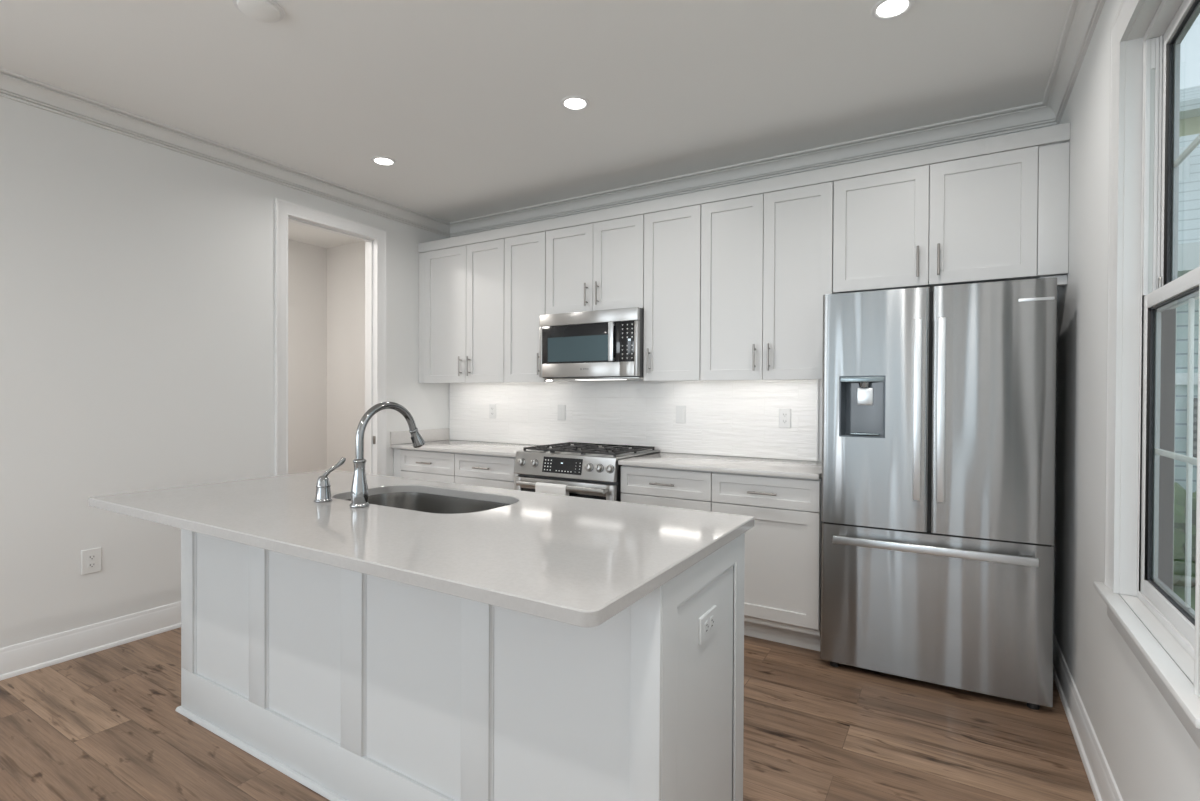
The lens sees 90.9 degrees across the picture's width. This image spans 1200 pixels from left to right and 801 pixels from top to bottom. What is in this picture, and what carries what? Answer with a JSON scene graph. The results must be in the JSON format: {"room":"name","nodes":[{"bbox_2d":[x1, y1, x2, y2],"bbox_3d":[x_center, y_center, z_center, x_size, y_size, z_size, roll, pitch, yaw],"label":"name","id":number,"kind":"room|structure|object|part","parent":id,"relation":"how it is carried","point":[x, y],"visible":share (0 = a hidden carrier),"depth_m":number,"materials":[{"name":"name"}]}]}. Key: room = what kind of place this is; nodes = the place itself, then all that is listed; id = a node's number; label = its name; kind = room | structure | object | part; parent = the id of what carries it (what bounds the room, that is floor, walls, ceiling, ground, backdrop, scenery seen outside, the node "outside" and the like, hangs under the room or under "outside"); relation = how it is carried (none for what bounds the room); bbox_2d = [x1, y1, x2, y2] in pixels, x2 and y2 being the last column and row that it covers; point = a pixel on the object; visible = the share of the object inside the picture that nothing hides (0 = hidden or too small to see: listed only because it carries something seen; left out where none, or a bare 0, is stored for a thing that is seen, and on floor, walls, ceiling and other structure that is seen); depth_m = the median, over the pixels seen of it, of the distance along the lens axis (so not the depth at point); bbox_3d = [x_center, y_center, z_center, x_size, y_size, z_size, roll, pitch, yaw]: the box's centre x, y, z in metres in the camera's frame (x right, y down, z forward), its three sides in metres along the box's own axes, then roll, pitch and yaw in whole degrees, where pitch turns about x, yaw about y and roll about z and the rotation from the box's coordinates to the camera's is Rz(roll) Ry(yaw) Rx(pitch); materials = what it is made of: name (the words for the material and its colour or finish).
{"room":"kitchen","nodes":[
{"label":"kitchen","id":0,"kind":"room"},
{"bbox_2d":[0,96,448,647],"bbox_3d":[-3.616,-0.098,1.271,0.115,2.728,8.836,1,1,31],"label":"wall","id":1,"kind":"structure","parent":0,"point":[137,276],"depth_m":3.05,"materials":[{"name":"white paint"}]},
{"bbox_2d":[0,601,180,680],"bbox_3d":[-3.951,1.201,0.600,0.026,0.138,7.328,1,1,31],"label":"baseboard","id":2,"kind":"structure","parent":1,"relation":"attached to","point":[28,656],"depth_m":2.92,"materials":[{"name":"white paint"}]},
{"bbox_2d":[81,547,101,574],"bbox_3d":[-2.538,0.802,2.948,0.008,0.122,0.080,1,1,31],"label":"wall outlet","id":3,"kind":"object","parent":1,"relation":"attached to","point":[91,559],"visible":1,"depth_m":2.94,"materials":[{"name":"white plastic"}]},
{"bbox_2d":[88,554,95,559],"bbox_3d":[-2.536,0.782,2.946,0.002,0.027,0.033,1,1,31],"label":"receptacle","id":4,"kind":"object","parent":3,"relation":"attached to","point":[90,556],"depth_m":2.95,"materials":[{"name":"white plastic"}]},
{"bbox_2d":[88,562,95,567],"bbox_3d":[-2.536,0.821,2.946,0.002,0.027,0.033,1,1,31],"label":"receptacle","id":5,"kind":"object","parent":3,"relation":"attached to","point":[90,564],"depth_m":2.95,"materials":[{"name":"white plastic"}]},
{"bbox_2d":[274,198,386,475],"bbox_3d":[-1.890,-0.014,4.127,0.155,2.530,0.848,1,1,31],"label":"door frame","id":6,"kind":"structure","parent":1,"relation":"in","point":[375,238],"depth_m":4.29,"materials":[{"name":"white paint"}]},
{"bbox_2d":[0,0,1105,237],"bbox_3d":[-1.800,-1.395,0.168,4.113,0.098,8.835,1,1,31],"label":"trim","id":7,"kind":"structure","parent":1,"relation":"attached to","point":[1083,16],"depth_m":3.30,"materials":[{"name":"white paint"}]},
{"bbox_2d":[288,239,326,473],"bbox_3d":[-3.308,-0.125,4.883,0.115,2.728,2.336,1,1,31],"label":"wall","id":8,"kind":"structure","parent":0,"point":[307,263],"depth_m":5.62,"materials":[{"name":"white paint"}]},
{"bbox_2d":[327,241,364,471],"bbox_3d":[-2.033,-0.124,5.441,1.490,2.728,0.061,1,1,31],"label":"wall","id":9,"kind":"structure","parent":0,"point":[345,263],"depth_m":5.65,"materials":[{"name":"white paint"}]},
{"bbox_2d":[0,0,1070,247],"bbox_3d":[-2.567,-1.512,0.630,6.130,0.120,9.156,1,1,31],"label":"ceiling","id":10,"kind":"structure","parent":0,"point":[464,96],"depth_m":2.66,"materials":[{"name":"white paint"}]},
{"bbox_2d":[232,0,284,22],"bbox_3d":[-1.264,-1.450,2.188,0.170,0.016,0.170,1,1,31],"label":"ceiling disc","id":11,"kind":"object","parent":10,"relation":"attached to","point":[271,11],"visible":1,"depth_m":2.18,"materials":[{"name":"white paint"}]},
{"bbox_2d":[371,156,395,165],"bbox_3d":[-1.326,-1.467,3.622,0.146,0.006,0.146,1,1,31],"label":"recessed light","id":12,"kind":"object","parent":10,"relation":"in","point":[380,160],"visible":1,"depth_m":3.62,"materials":[{"name":"white paint"}]},
{"bbox_2d":[560,95,589,110],"bbox_3d":[-0.122,-1.455,2.894,0.146,0.006,0.146,1,1,31],"label":"recessed light","id":13,"kind":"object","parent":10,"relation":"in","point":[573,103],"visible":1,"depth_m":2.89,"materials":[{"name":"white paint"}]},
{"bbox_2d":[871,0,914,19],"bbox_3d":[1.075,-1.444,2.170,0.146,0.006,0.146,1,1,31],"label":"recessed light","id":14,"kind":"object","parent":10,"relation":"in","point":[883,9],"visible":1,"depth_m":2.17,"materials":[{"name":"white paint"}]},
{"bbox_2d":[0,627,1095,800],"bbox_3d":[-2.580,1.336,0.653,6.130,0.120,9.156,1,1,31],"label":"floor","id":15,"kind":"structure","parent":0,"point":[104,725],"depth_m":2.22,"materials":[{"name":"brown wood"}]},
{"bbox_2d":[393,448,456,482],"bbox_3d":[-1.169,0.807,4.594,0.646,0.886,0.624,1,1,31],"label":"base cabinet","id":16,"kind":"object","parent":15,"relation":"on","point":[407,463],"visible":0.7,"depth_m":4.35,"materials":[{"name":"white paint"}]},
{"bbox_3d":[-1.270,0.824,4.345,0.559,0.577,0.019,1,1,31],"label":"door","id":17,"kind":"part","parent":16,"relation":"part of","materials":[{"name":"white paint"}]},
{"bbox_3d":[-1.269,0.453,4.342,0.559,0.155,0.019,1,1,31],"label":"drawer","id":18,"kind":"part","parent":16,"relation":"part of","materials":[{"name":"white paint"}]},
{"bbox_2d":[390,428,539,456],"bbox_3d":[-0.915,0.303,4.444,1.230,0.124,0.613,1,1,31],"label":"countertop","id":19,"kind":"structure","parent":16,"relation":"on","point":[438,440],"depth_m":4.47,"materials":[{"name":"stone"}]},
{"bbox_2d":[175,529,744,800],"bbox_3d":[-0.637,0.831,2.103,2.176,0.883,0.617,1,1,31],"label":"kitchen island","id":20,"kind":"object","parent":15,"relation":"on","point":[350,685],"visible":0.58,"depth_m":1.67,"materials":[{"name":"grey paint"}]},
{"bbox_3d":[-0.639,1.263,2.106,2.176,0.018,0.617,1,1,31],"label":"shoe moulding","id":21,"kind":"part","parent":20,"relation":"part of","materials":[{"name":"grey paint"}]},
{"bbox_3d":[-0.787,1.186,1.859,2.148,0.173,0.012,1,1,31],"label":"rail","id":22,"kind":"part","parent":20,"relation":"part of","materials":[{"name":"grey paint"}]},
{"bbox_2d":[88,470,754,626],"bbox_3d":[-0.690,0.375,2.009,2.171,0.030,0.975,1,1,31],"label":"island countertop","id":23,"kind":"structure","parent":20,"relation":"on","point":[577,561],"depth_m":1.61,"materials":[{"name":"stone"}]},
{"bbox_2d":[314,457,345,502],"bbox_3d":[-0.968,0.280,2.110,0.060,0.154,0.100,1,1,44],"label":"handle","id":24,"kind":"object","parent":23,"relation":"on","point":[323,490],"visible":1,"depth_m":2.08,"materials":[{"name":"silver metal"}]},
{"bbox_3d":[-0.952,0.242,2.110,0.081,0.077,0.018,0,1,-27],"label":"lever","id":25,"kind":"part","parent":24,"relation":"part of","materials":[{"name":"silver metal"}]},
{"bbox_2d":[350,402,424,507],"bbox_3d":[-0.749,0.181,2.104,0.062,0.355,0.311,1,1,31],"label":"kitchen faucet","id":26,"kind":"object","parent":23,"relation":"on","point":[359,488],"visible":1,"depth_m":1.99,"materials":[{"name":"silver metal"}]},
{"bbox_3d":[-0.754,0.100,2.095,0.026,0.193,0.255,1,1,31],"label":"spout","id":27,"kind":"part","parent":26,"relation":"part of","materials":[{"name":"silver metal"}]},
{"bbox_2d":[346,492,510,513],"bbox_3d":[-0.646,0.493,2.186,0.746,0.208,0.419,1,1,31],"label":"sink","id":28,"kind":"object","parent":23,"relation":"in","point":[416,501],"visible":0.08,"depth_m":2.43,"materials":[{"name":"silver metal"}]},
{"bbox_3d":[0.281,0.839,1.564,0.019,0.882,0.590,1,1,31],"label":"panel","id":29,"kind":"part","parent":20,"relation":"part of","materials":[{"name":"grey paint"}]},
{"bbox_2d":[698,605,716,644],"bbox_3d":[0.285,0.590,1.552,0.008,0.070,0.118,1,1,31],"label":"wall outlet","id":30,"kind":"object","parent":20,"relation":"attached to","point":[708,620],"visible":1,"depth_m":1.54,"materials":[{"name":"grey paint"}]},
{"bbox_2d":[705,620,708,634],"bbox_3d":[0.277,0.590,1.534,0.002,0.033,0.027,1,1,31],"label":"receptacle","id":31,"kind":"object","parent":30,"relation":"attached to","point":[706,621],"depth_m":1.53,"materials":[{"name":"white plastic"}]},
{"bbox_2d":[710,616,713,629],"bbox_3d":[0.298,0.590,1.567,0.002,0.033,0.027,1,1,31],"label":"receptacle","id":32,"kind":"object","parent":30,"relation":"attached to","point":[711,617],"depth_m":1.57,"materials":[{"name":"white plastic"}]},
{"bbox_2d":[455,453,519,489],"bbox_3d":[-0.644,0.812,4.277,0.577,0.886,0.624,1,1,31],"label":"base cabinet","id":33,"kind":"object","parent":15,"relation":"on","point":[470,469],"visible":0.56,"depth_m":4.04,"materials":[{"name":"white paint"}]},
{"bbox_3d":[-0.795,0.828,4.057,0.545,0.577,0.019,1,1,31],"label":"door","id":34,"kind":"part","parent":33,"relation":"part of","materials":[{"name":"white paint"}]},
{"bbox_3d":[-0.793,0.457,4.054,0.545,0.155,0.019,1,1,31],"label":"drawer","id":35,"kind":"part","parent":33,"relation":"part of","materials":[{"name":"white paint"}]},
{"bbox_2d":[514,442,659,501],"bbox_3d":[-0.096,0.784,3.883,0.746,0.953,0.708,1,1,31],"label":"gas range","id":36,"kind":"object","parent":15,"relation":"on","point":[588,470],"visible":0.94,"depth_m":3.66,"materials":[{"name":"grey metal"}]},
{"bbox_3d":[-0.510,0.398,3.802,0.047,0.047,0.035,1,1,31],"label":"knob","id":37,"kind":"part","parent":36,"relation":"part of","materials":[{"name":"silver metal"}]},
{"bbox_3d":[-0.422,0.399,3.749,0.047,0.047,0.035,1,1,31],"label":"knob","id":38,"kind":"part","parent":36,"relation":"part of","materials":[{"name":"silver metal"}]},
{"bbox_2d":[535,482,568,495],"bbox_3d":[-0.294,0.605,3.608,0.226,0.196,0.040,1,1,31],"label":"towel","id":39,"kind":"object","parent":36,"relation":"hanging from","point":[540,487],"visible":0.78,"depth_m":3.59,"materials":[{"name":"white fabric"}]},
{"bbox_3d":[-0.241,0.526,3.599,0.644,0.033,0.073,1,1,31],"label":"oven handle","id":40,"kind":"part","parent":36,"relation":"part of","materials":[{"name":"silver metal"}]},
{"bbox_3d":[-0.225,0.779,3.669,0.746,0.568,0.060,1,1,31],"label":"oven door","id":41,"kind":"part","parent":36,"relation":"part of","materials":[{"name":"silver metal"}]},
{"bbox_3d":[-0.224,0.405,3.665,0.746,0.141,0.062,1,1,31],"label":"control panel","id":42,"kind":"part","parent":36,"relation":"part of","materials":[{"name":"silver metal"}]},
{"bbox_3d":[-0.069,0.402,3.536,0.047,0.047,0.035,1,1,31],"label":"knob","id":43,"kind":"part","parent":36,"relation":"part of","materials":[{"name":"silver metal"}]},
{"bbox_2d":[524,447,659,459],"bbox_3d":[-0.064,0.338,3.928,0.746,0.014,0.594,1,1,31],"label":"cooktop","id":44,"kind":"object","parent":36,"relation":"in","point":[575,453],"depth_m":3.73,"materials":[{"name":"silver metal"}]},
{"bbox_3d":[-0.008,0.403,3.499,0.047,0.047,0.035,1,1,31],"label":"knob","id":45,"kind":"part","parent":36,"relation":"part of","materials":[{"name":"silver metal"}]},
{"bbox_3d":[0.053,0.403,3.462,0.047,0.047,0.035,1,1,31],"label":"knob","id":46,"kind":"part","parent":36,"relation":"part of","materials":[{"name":"silver metal"}]},
{"bbox_2d":[621,465,712,511],"bbox_3d":[0.502,0.823,3.584,0.562,0.886,0.624,1,1,31],"label":"base cabinet","id":47,"kind":"object","parent":15,"relation":"on","point":[666,487],"visible":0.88,"depth_m":3.33,"materials":[{"name":"white paint"}]},
{"bbox_3d":[0.352,0.473,3.330,0.150,0.012,0.037,1,1,31],"label":"handle","id":48,"kind":"part","parent":47,"relation":"part of","materials":[{"name":"silver metal"}]},
{"bbox_3d":[0.365,0.839,3.357,0.560,0.577,0.019,1,1,31],"label":"door","id":49,"kind":"part","parent":47,"relation":"part of","materials":[{"name":"white paint"}]},
{"bbox_2d":[618,452,821,479],"bbox_3d":[0.747,0.368,3.440,1.128,0.026,0.613,1,1,31],"label":"countertop","id":50,"kind":"structure","parent":47,"relation":"on","point":[804,469],"depth_m":3.32,"materials":[{"name":"stone"}]},
{"bbox_2d":[712,472,821,650],"bbox_3d":[0.985,0.828,3.292,0.560,0.886,0.624,1,1,31],"label":"base cabinet","id":51,"kind":"object","parent":15,"relation":"on","point":[782,576],"visible":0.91,"depth_m":3.02,"materials":[{"name":"white paint"}]},
{"bbox_3d":[0.834,0.477,3.038,0.150,0.012,0.037,1,1,31],"label":"handle","id":52,"kind":"part","parent":51,"relation":"part of","materials":[{"name":"silver metal"}]},
{"bbox_3d":[0.849,0.473,3.062,0.558,0.155,0.019,1,1,31],"label":"drawer","id":53,"kind":"part","parent":51,"relation":"part of","materials":[{"name":"white paint"}]},
{"bbox_2d":[820,277,1056,709],"bbox_3d":[1.592,0.384,2.859,0.898,1.784,0.698,1,1,29],"label":"refrigerator","id":54,"kind":"object","parent":15,"relation":"on","point":[939,402],"visible":1,"depth_m":2.57,"materials":[{"name":"grey metal"}]},
{"bbox_3d":[1.270,0.039,2.737,0.448,1.085,0.058,1,1,29],"label":"door","id":55,"kind":"part","parent":54,"relation":"part of","materials":[{"name":"silver metal"}]},
{"bbox_3d":[1.398,0.039,2.599,0.031,0.794,0.058,1,1,29],"label":"handle","id":56,"kind":"part","parent":54,"relation":"part of","materials":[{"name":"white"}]},
{"bbox_3d":[1.435,0.650,2.582,0.777,0.035,0.059,1,1,29],"label":"handle","id":57,"kind":"part","parent":54,"relation":"part of","materials":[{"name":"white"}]},
{"bbox_3d":[1.462,0.919,2.635,0.898,0.651,0.058,1,1,29],"label":"freezer drawer","id":58,"kind":"part","parent":54,"relation":"part of","materials":[{"name":"silver metal"}]},
{"bbox_3d":[1.476,0.040,2.555,0.031,0.794,0.058,1,1,29],"label":"handle","id":59,"kind":"part","parent":54,"relation":"part of","materials":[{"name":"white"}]},
{"bbox_3d":[1.665,0.043,2.516,0.441,1.085,0.058,1,1,29],"label":"door","id":60,"kind":"part","parent":54,"relation":"part of","materials":[{"name":"silver metal"}]},
{"bbox_2d":[449,124,1058,632],"bbox_3d":[-0.247,-0.108,4.491,6.130,2.728,0.160,1,1,31],"label":"wall","id":61,"kind":"structure","parent":0,"point":[820,380],"depth_m":3.47,"materials":[{"name":"white paint"}]},
{"bbox_2d":[419,239,504,382],"bbox_3d":[-0.999,-0.656,4.622,0.885,1.042,0.367,1,1,31],"label":"upper cabinet","id":62,"kind":"object","parent":61,"relation":"attached to","point":[461,288],"visible":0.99,"depth_m":4.47,"materials":[{"name":"white paint"}]},
{"bbox_3d":[-1.200,-0.655,4.584,0.447,1.040,0.019,1,1,31],"label":"door","id":63,"kind":"part","parent":62,"relation":"part of","materials":[{"name":"white paint"}]},
{"bbox_3d":[-0.986,-0.258,4.424,0.012,0.150,0.037,1,1,31],"label":"handle","id":64,"kind":"part","parent":62,"relation":"part of","materials":[{"name":"silver metal"}]},
{"bbox_3d":[-0.849,-0.652,4.372,0.367,1.040,0.019,1,1,31],"label":"door","id":65,"kind":"part","parent":62,"relation":"part of","materials":[{"name":"white paint"}]},
{"bbox_2d":[418,123,1069,252],"bbox_3d":[0.312,-1.201,3.665,4.111,0.072,0.021,1,1,31],"label":"fascia","id":66,"kind":"object","parent":62,"relation":"on","point":[1057,133],"visible":1,"depth_m":3.21,"materials":[{"name":"white paint"}]},
{"bbox_2d":[489,404,495,417],"bbox_3d":[-0.866,0.085,4.755,0.072,0.117,0.009,1,1,31],"label":"wall outlet","id":67,"kind":"object","parent":61,"relation":"attached to","point":[492,407],"visible":1,"depth_m":4.75,"materials":[{"name":"white plastic"}]},
{"bbox_2d":[504,231,545,382],"bbox_3d":[-0.461,-0.651,4.297,0.367,1.042,0.367,1,1,31],"label":"upper cabinet","id":68,"kind":"object","parent":61,"relation":"attached to","point":[524,255],"visible":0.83,"depth_m":4.18,"materials":[{"name":"white paint"}]},
{"bbox_2d":[557,404,565,419],"bbox_3d":[-0.288,0.088,4.406,0.072,0.117,0.008,1,1,31],"label":"light switch","id":69,"kind":"object","parent":61,"relation":"attached to","point":[561,412],"visible":1,"depth_m":4.40,"materials":[{"name":"white plastic"}]},
{"bbox_2d":[546,214,643,314],"bbox_3d":[0.023,-0.874,4.003,0.755,0.586,0.367,1,1,31],"label":"upper cabinet","id":70,"kind":"object","parent":61,"relation":"attached to","point":[598,265],"visible":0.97,"depth_m":3.86,"materials":[{"name":"white paint"}]},
{"bbox_3d":[-0.207,-0.874,3.982,0.382,0.584,0.019,1,1,31],"label":"door","id":71,"kind":"part","parent":70,"relation":"part of","materials":[{"name":"white paint"}]},
{"bbox_3d":[-0.094,-0.697,3.882,0.012,0.150,0.037,1,1,31],"label":"handle","id":72,"kind":"part","parent":70,"relation":"part of","materials":[{"name":"silver metal"}]},
{"bbox_2d":[539,307,643,380],"bbox_3d":[0.002,-0.358,3.977,0.751,0.440,0.435,1,1,31],"label":"microwave","id":73,"kind":"object","parent":70,"relation":"attached to","point":[598,345],"visible":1,"depth_m":3.80,"materials":[{"name":"grey metal"}]},
{"bbox_3d":[-0.135,-0.326,3.870,0.628,0.342,0.036,1,1,31],"label":"door","id":74,"kind":"part","parent":73,"relation":"part of","materials":[{"name":"silver metal"}]},
{"bbox_3d":[-0.125,-0.371,3.864,0.605,0.251,0.035,1,1,31],"label":"door glass","id":75,"kind":"part","parent":73,"relation":"part of","materials":[{"name":"black glass"}]},
{"bbox_3d":[-0.081,-0.538,3.836,0.751,0.079,0.036,1,1,31],"label":"vent panel","id":76,"kind":"part","parent":73,"relation":"part of","materials":[{"name":"silver metal"}]},
{"bbox_3d":[0.074,-0.370,3.701,0.036,0.247,0.037,1,1,31],"label":"handle","id":77,"kind":"part","parent":73,"relation":"part of","materials":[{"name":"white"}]},
{"bbox_3d":[0.178,-0.368,3.681,0.100,0.251,0.036,1,1,31],"label":"control panel","id":78,"kind":"part","parent":73,"relation":"part of","materials":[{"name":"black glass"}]},
{"bbox_3d":[0.187,-0.323,3.675,0.122,0.342,0.036,1,1,31],"label":"frame","id":79,"kind":"part","parent":73,"relation":"part of","materials":[{"name":"silver metal"}]},
{"bbox_3d":[-0.020,-0.696,3.838,0.012,0.150,0.037,1,1,31],"label":"handle","id":80,"kind":"part","parent":70,"relation":"part of","materials":[{"name":"silver metal"}]},
{"bbox_3d":[0.117,-0.871,3.787,0.368,0.584,0.019,1,1,31],"label":"door","id":81,"kind":"part","parent":70,"relation":"part of","materials":[{"name":"white paint"}]},
{"bbox_2d":[450,379,816,460],"bbox_3d":[0.000,0.102,4.243,2.977,0.484,0.010,1,1,31],"label":"backsplash","id":82,"kind":"structure","parent":61,"relation":"attached to","point":[740,418],"depth_m":4.03,"materials":[{"name":"white tile"}]},
{"bbox_2d":[643,204,700,380],"bbox_3d":[0.508,-0.641,3.712,0.374,1.042,0.367,1,1,31],"label":"upper cabinet","id":83,"kind":"object","parent":61,"relation":"attached to","point":[672,238],"visible":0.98,"depth_m":3.59,"materials":[{"name":"white paint"}]},
{"bbox_3d":[0.299,-0.246,3.647,0.012,0.150,0.037,1,1,31],"label":"handle","id":84,"kind":"part","parent":83,"relation":"part of","materials":[{"name":"silver metal"}]},
{"bbox_2d":[676,406,685,422],"bbox_3d":[0.535,0.092,3.909,0.072,0.117,0.008,1,1,31],"label":"light switch","id":85,"kind":"object","parent":61,"relation":"attached to","point":[680,410],"visible":1,"depth_m":3.90,"materials":[{"name":"white plastic"}]},
{"bbox_2d":[700,182,838,380],"bbox_3d":[0.984,-0.637,3.424,0.734,1.042,0.367,1,1,31],"label":"upper cabinet","id":86,"kind":"object","parent":61,"relation":"attached to","point":[767,258],"visible":0.98,"depth_m":3.29,"materials":[{"name":"white paint"}]},
{"bbox_3d":[0.757,-0.637,3.401,0.366,1.040,0.019,1,1,31],"label":"door","id":87,"kind":"part","parent":86,"relation":"part of","materials":[{"name":"white paint"}]},
{"bbox_3d":[0.863,-0.241,3.306,0.012,0.150,0.037,1,1,31],"label":"handle","id":88,"kind":"part","parent":86,"relation":"part of","materials":[{"name":"silver metal"}]},
{"bbox_3d":[0.932,-0.240,3.265,0.012,0.150,0.037,1,1,31],"label":"handle","id":89,"kind":"part","parent":86,"relation":"part of","materials":[{"name":"silver metal"}]},
{"bbox_3d":[1.071,-0.634,3.211,0.363,1.040,0.019,1,1,31],"label":"door","id":90,"kind":"part","parent":86,"relation":"part of","materials":[{"name":"white paint"}]},
{"bbox_2d":[779,408,790,427],"bbox_3d":[1.114,0.106,3.558,0.072,0.117,0.009,1,1,31],"label":"wall outlet","id":91,"kind":"object","parent":61,"relation":"attached to","point":[784,413],"visible":1,"depth_m":3.56,"materials":[{"name":"white plastic"}]},
{"bbox_2d":[782,413,787,423],"bbox_3d":[1.113,0.106,3.556,0.033,0.067,0.002,1,1,31],"label":"receptacle","id":92,"kind":"object","parent":91,"relation":"attached to","point":[784,415],"depth_m":3.55,"materials":[{"name":"white plastic"}]},
{"bbox_2d":[816,379,818,460],"bbox_3d":[1.279,0.114,3.469,0.012,0.484,0.011,1,1,31],"label":"trim","id":93,"kind":"structure","parent":61,"relation":"attached to","point":[817,421],"depth_m":3.46,"materials":[{"name":"white paint"}]},
{"bbox_2d":[833,142,1069,292],"bbox_3d":[1.721,-0.858,2.977,0.980,0.586,0.367,1,1,31],"label":"upper cabinet","id":94,"kind":"object","parent":61,"relation":"attached to","point":[1002,216],"visible":1,"depth_m":2.83,"materials":[{"name":"white paint"}]},
{"bbox_3d":[1.420,-0.859,2.999,0.439,0.584,0.019,1,1,31],"label":"door","id":95,"kind":"part","parent":94,"relation":"part of","materials":[{"name":"white paint"}]},
{"bbox_3d":[1.554,-0.678,2.886,0.012,0.150,0.037,1,1,31],"label":"handle","id":96,"kind":"part","parent":94,"relation":"part of","materials":[{"name":"silver metal"}]},
{"bbox_3d":[1.630,-0.677,2.841,0.012,0.150,0.037,1,1,31],"label":"handle","id":97,"kind":"part","parent":94,"relation":"part of","materials":[{"name":"silver metal"}]},
{"bbox_3d":[1.792,-0.855,2.774,0.425,0.584,0.019,1,1,31],"label":"door","id":98,"kind":"part","parent":94,"relation":"part of","materials":[{"name":"white paint"}]},
{"bbox_2d":[1054,0,1199,800],"bbox_3d":[0.002,-0.064,-0.915,0.112,2.728,8.836,1,1,31],"label":"wall","id":99,"kind":"structure","parent":0,"point":[1149,753],"depth_m":2.11,"materials":[{"name":"white paint"}]},
{"bbox_2d":[1040,275,1066,285],"bbox_3d":[2.050,-0.540,2.673,0.099,0.042,0.040,1,1,31],"label":"cleat","id":100,"kind":"object","parent":99,"relation":"attached to","point":[1061,279],"visible":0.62,"depth_m":2.64,"materials":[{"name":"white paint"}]},
{"bbox_2d":[1053,633,1122,800],"bbox_3d":[-0.063,1.230,-0.869,0.026,0.138,8.834,1,1,31],"label":"baseboard","id":101,"kind":"structure","parent":99,"relation":"attached to","point":[1104,787],"depth_m":2.13,"materials":[{"name":"white paint"}]},
{"bbox_2d":[1093,0,1199,748],"bbox_3d":[1.397,-0.237,1.431,0.154,1.830,0.941,1,1,31],"label":"window","id":102,"kind":"structure","parent":99,"relation":"in","point":[1145,290],"depth_m":1.68,"materials":[{"name":"white paint"}]},
{"bbox_3d":[1.393,0.587,1.438,0.154,0.020,0.941,1,1,31],"label":"sill","id":103,"kind":"part","parent":102,"relation":"part of","materials":[{"name":"white paint"}]},
{"bbox_3d":[1.431,-0.239,1.411,0.074,1.633,0.691,1,1,31],"label":"frame","id":104,"kind":"part","parent":102,"relation":"part of","materials":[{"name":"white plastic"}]},
{"bbox_3d":[1.412,0.127,1.424,0.025,0.854,0.649,1,1,31],"label":"sash","id":105,"kind":"part","parent":102,"relation":"part of","materials":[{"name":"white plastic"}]},
{"bbox_3d":[1.445,-0.645,1.400,0.030,0.776,0.649,1,1,31],"label":"sash","id":106,"kind":"part","parent":102,"relation":"part of","materials":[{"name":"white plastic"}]},
{"label":"outside","id":107,"kind":"structure","parent":0,"visible":0},
{"bbox_2d":[1173,585,1194,610],"bbox_3d":[12.030,1.790,10.265,70.000,0.150,90.000,1,1,31],"label":"ground","id":108,"kind":"structure","parent":107,"point":[1178,590],"depth_m":5.27,"materials":[{"name":"green"}]},
{"bbox_2d":[1173,482,1196,586],"bbox_3d":[5.697,1.227,5.686,1.983,1.162,1.460,1,1,31],"label":"hedge","id":109,"kind":"object","parent":108,"relation":"on","point":[1179,491],"visible":0.16,"depth_m":5.42,"materials":[{"name":"green plant"}]},
{"bbox_2d":[1174,134,1199,492],"bbox_3d":[8.346,-0.852,7.126,5.900,5.149,3.560,1,1,31],"label":"house","id":110,"kind":"structure","parent":108,"relation":"on","point":[1189,169],"depth_m":6.73,"materials":[{"name":"white"}]},
{"bbox_2d":[1193,398,1197,457],"bbox_3d":[6.747,0.320,6.644,0.160,0.700,0.048,1,1,31],"label":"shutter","id":111,"kind":"object","parent":110,"relation":"hanging from","point":[1195,400],"depth_m":6.64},
{"bbox_2d":[1179,86,1199,136],"bbox_3d":[10.398,-1.689,9.831,5.000,6.799,3.100,1,1,31],"label":"house","id":112,"kind":"structure","parent":108,"relation":"on","point":[1189,124],"depth_m":9.13,"materials":[{"name":"white"}]}
]}

